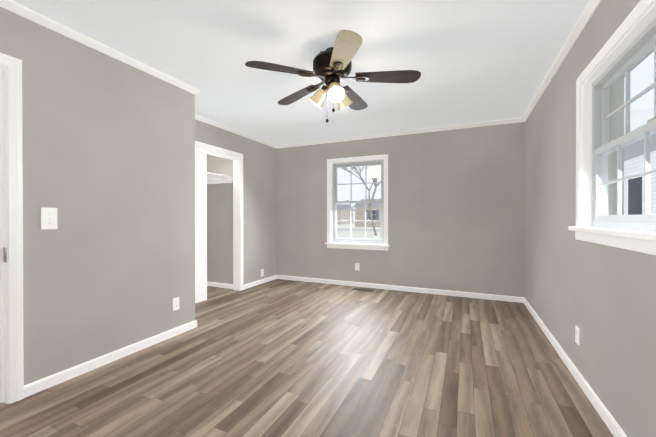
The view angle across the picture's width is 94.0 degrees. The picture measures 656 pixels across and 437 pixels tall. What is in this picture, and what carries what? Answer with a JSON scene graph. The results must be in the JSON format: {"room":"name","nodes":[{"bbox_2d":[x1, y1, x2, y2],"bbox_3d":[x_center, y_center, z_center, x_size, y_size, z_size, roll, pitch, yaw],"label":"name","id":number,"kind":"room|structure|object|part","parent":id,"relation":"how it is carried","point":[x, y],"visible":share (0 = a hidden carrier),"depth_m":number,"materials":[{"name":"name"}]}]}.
{"room":"empty bedroom","nodes":[
{"label":"empty bedroom","id":0,"kind":"room"},
{"bbox_2d":[0,7,194,384],"bbox_3d":[-2.052,-0.094,1.767,0.120,2.440,3.080,0,0,24],"label":"wall","id":1,"kind":"structure","parent":0,"point":[108,153],"depth_m":2.31,"materials":[{"name":"grey paint"}]},
{"bbox_2d":[0,53,23,403],"bbox_3d":[-2.175,0.074,1.494,0.168,2.108,0.976,0,0,24],"label":"door frame","id":2,"kind":"structure","parent":1,"relation":"attached to","point":[11,289],"depth_m":1.87,"materials":[{"name":"white wood"}]},
{"bbox_2d":[41,208,56,229],"bbox_3d":[-1.853,0.000,2.040,0.020,0.144,0.086,0,0,24],"label":"light switch","id":3,"kind":"object","parent":1,"relation":"attached to","point":[48,218],"visible":1,"depth_m":2.04,"materials":[{"name":"white plastic"}]},
{"bbox_2d":[0,0,199,94],"bbox_3d":[-1.936,-1.289,1.829,0.038,0.050,2.938,0,0,24],"label":"crown molding","id":4,"kind":"structure","parent":1,"relation":"attached to","point":[59,28],"depth_m":2.23,"materials":[{"name":"white wood"}]},
{"bbox_2d":[24,320,196,397],"bbox_3d":[-1.635,1.086,2.541,0.014,0.072,1.366,0,0,24],"label":"baseboard","id":5,"kind":"structure","parent":1,"relation":"attached to","point":[32,388],"depth_m":2.32,"materials":[{"name":"white wood"}]},
{"bbox_2d":[173,297,178,310],"bbox_3d":[-1.458,0.820,2.941,0.010,0.116,0.070,0,0,24],"label":"electrical outlet","id":6,"kind":"object","parent":1,"relation":"attached to","point":[175,303],"visible":1,"depth_m":2.93,"materials":[{"name":"white plastic"}]},
{"bbox_2d":[207,154,232,283],"bbox_3d":[-1.706,-0.110,4.987,0.620,2.440,0.120,0,0,24],"label":"wall","id":7,"kind":"structure","parent":0,"point":[219,232],"depth_m":4.94,"materials":[{"name":"grey paint"}]},
{"bbox_2d":[207,281,232,288],"bbox_3d":[-2.033,1.078,4.263,0.620,0.072,1.480,0,0,24],"label":"baseboard","id":8,"kind":"structure","parent":7,"relation":"attached to","point":[221,285],"depth_m":4.92,"materials":[{"name":"white wood"}]},
{"bbox_2d":[195,119,276,284],"bbox_3d":[-1.499,-0.108,4.543,0.120,2.440,2.440,0,0,24],"label":"wall","id":9,"kind":"structure","parent":0,"point":[259,206],"depth_m":5.07,"materials":[{"name":"grey paint"}]},
{"bbox_2d":[195,150,206,303],"bbox_3d":[-1.804,0.108,3.847,0.069,1.992,0.673,0,0,24],"label":"closet door","id":10,"kind":"structure","parent":9,"relation":"in","point":[200,226],"depth_m":4.04,"materials":[{"name":"white wood"}]},
{"bbox_2d":[195,141,243,290],"bbox_3d":[-1.672,0.060,4.129,0.144,2.108,1.436,0,0,24],"label":"trim","id":11,"kind":"structure","parent":9,"relation":"attached to","point":[238,278],"depth_m":4.72,"materials":[{"name":"white wood"}]},
{"bbox_2d":[195,114,275,147],"bbox_3d":[-1.439,-1.302,4.478,0.038,0.050,2.380,0,0,24],"label":"crown molding","id":12,"kind":"structure","parent":9,"relation":"attached to","point":[197,117],"depth_m":4.51,"materials":[{"name":"white wood"}]},
{"bbox_2d":[244,275,275,288],"bbox_3d":[-1.140,1.073,5.188,0.014,0.072,0.922,0,0,24],"label":"baseboard","id":13,"kind":"structure","parent":9,"relation":"attached to","point":[271,278],"depth_m":5.15,"materials":[{"name":"white wood"}]},
{"bbox_2d":[12,0,589,144],"bbox_3d":[-3.718,-1.381,3.208,11.295,0.120,7.120,0,0,24],"label":"ceiling","id":14,"kind":"structure","parent":0,"point":[474,61],"depth_m":2.40,"materials":[{"name":"white paint"}]},
{"bbox_2d":[245,30,420,122],"bbox_3d":[0.063,-1.030,2.442,1.287,0.574,1.254,0,0,24],"label":"ceiling fan","id":15,"kind":"object","parent":14,"relation":"hanging from","point":[332,67],"visible":1,"depth_m":2.32,"materials":[{"name":"brown metal"}]},
{"bbox_3d":[0.012,-0.953,2.421,0.346,0.155,0.366,0,0,24],"label":"lamp shade","id":16,"kind":"part","parent":15,"relation":"part of","materials":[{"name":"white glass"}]},
{"bbox_2d":[0,279,613,436],"bbox_3d":[-3.718,1.179,3.221,11.295,0.120,7.120,0,0,24],"label":"floor","id":17,"kind":"structure","parent":0,"point":[281,358],"depth_m":2.15,"materials":[{"name":"laminate"}]},
{"bbox_2d":[351,288,373,291],"bbox_3d":[0.547,1.109,4.762,0.340,0.004,0.130,0,0,24],"label":"floor vent","id":18,"kind":"object","parent":17,"relation":"in","point":[361,289],"visible":1,"depth_m":4.77,"materials":[{"name":"brown metal"}]},
{"bbox_2d":[277,122,524,296],"bbox_3d":[-2.408,-0.117,6.408,11.075,2.440,0.220,0,0,24],"label":"wall","id":19,"kind":"structure","parent":0,"point":[456,209],"depth_m":4.54,"materials":[{"name":"grey paint"}]},
{"bbox_2d":[325,154,388,250],"bbox_3d":[0.481,-0.252,5.033,1.079,1.503,0.183,0,0,24],"label":"window","id":20,"kind":"structure","parent":19,"relation":"in","point":[380,168],"depth_m":5.03,"materials":[{"name":"white wood"}]},
{"bbox_2d":[355,263,358,270],"bbox_3d":[0.476,0.790,4.995,0.070,0.116,0.010,0,0,24],"label":"electrical outlet","id":21,"kind":"object","parent":19,"relation":"attached to","point":[357,266],"visible":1,"depth_m":4.99,"materials":[{"name":"white plastic"}]},
{"bbox_2d":[276,118,519,147],"bbox_3d":[0.800,-1.304,4.824,3.840,0.050,0.038,0,0,24],"label":"crown molding","id":22,"kind":"structure","parent":19,"relation":"attached to","point":[516,120],"depth_m":4.63,"materials":[{"name":"white wood"}]},
{"bbox_2d":[276,275,523,302],"bbox_3d":[0.818,1.075,4.841,3.870,0.072,0.014,0,0,24],"label":"baseboard","id":23,"kind":"structure","parent":19,"relation":"attached to","point":[337,282],"depth_m":4.64,"materials":[{"name":"white wood"}]},
{"bbox_2d":[525,0,655,436],"bbox_3d":[1.617,-0.093,1.581,0.220,2.440,5.740,0,0,24],"label":"wall","id":24,"kind":"structure","parent":0,"point":[601,297],"depth_m":2.01,"materials":[{"name":"grey paint"}]},
{"bbox_2d":[520,0,601,121],"bbox_3d":[1.480,-1.288,1.582,0.038,0.050,5.400,0,0,24],"label":"crown molding","id":25,"kind":"structure","parent":24,"relation":"attached to","point":[592,5],"depth_m":2.33,"materials":[{"name":"white wood"}]},
{"bbox_2d":[524,297,626,436],"bbox_3d":[1.491,1.091,1.589,0.014,0.072,5.400,0,0,24],"label":"baseboard","id":26,"kind":"structure","parent":24,"relation":"attached to","point":[609,420],"depth_m":2.01,"materials":[{"name":"white wood"}]},
{"bbox_2d":[575,325,579,345],"bbox_3d":[1.737,0.814,2.134,0.010,0.116,0.070,0,0,24],"label":"electrical outlet","id":27,"kind":"object","parent":24,"relation":"attached to","point":[577,335],"visible":1,"depth_m":2.12,"materials":[{"name":"white plastic"}]},
{"bbox_2d":[568,0,655,254],"bbox_3d":[1.542,-0.407,1.592,0.184,1.108,1.165,0,0,24],"label":"window","id":28,"kind":"structure","parent":24,"relation":"in","point":[628,45],"depth_m":1.72,"materials":[{"name":"white wood"}]},
{"bbox_3d":[-2.370,-0.107,4.408,0.120,2.440,1.720,0,0,24],"label":"wall","id":29,"kind":"structure","parent":0,"visible":0},
{"bbox_2d":[207,172,232,183],"bbox_3d":[-2.060,-0.613,4.266,0.559,0.103,1.478,0,0,24],"label":"closet shelf","id":30,"kind":"object","parent":29,"relation":"attached to","point":[221,178],"visible":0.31,"depth_m":4.85,"materials":[{"name":"white wood"}]},
{"label":"outside","id":31,"kind":"structure","parent":0,"visible":0},
{"bbox_2d":[337,221,380,243],"bbox_3d":[20.493,1.446,45.401,240.000,0.220,220.000,0,0,24],"label":"ground","id":32,"kind":"structure","parent":31,"point":[343,233],"depth_m":31.21,"materials":[{"name":"white snow"}]},
{"bbox_2d":[337,204,353,223],"bbox_3d":[-0.249,-0.969,70.021,10.800,4.400,8.800,0,0,24],"label":"house","id":33,"kind":"structure","parent":32,"relation":"on","point":[343,215],"depth_m":66.87,"materials":[{"name":"beige"}]},
{"bbox_2d":[341,165,380,235],"bbox_3d":[4.095,-2.989,26.320,8.960,8.937,9.115,0,0,24],"label":"tree","id":34,"kind":"object","parent":32,"relation":"on","point":[369,206],"depth_m":25.95,"materials":[{"name":"brown plant"}]},
{"bbox_2d":[354,199,380,226],"bbox_3d":[12.028,-0.966,49.729,13.800,4.600,9.800,0,0,24],"label":"brick house","id":35,"kind":"structure","parent":32,"relation":"on","point":[360,209],"depth_m":47.52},
{"bbox_2d":[624,133,655,231],"bbox_3d":[12.124,-1.347,6.401,8.200,5.800,30.800,0,0,24],"label":"neighbor house","id":36,"kind":"structure","parent":32,"relation":"on","point":[635,159],"depth_m":9.23,"materials":[{"name":"white"}]}
]}

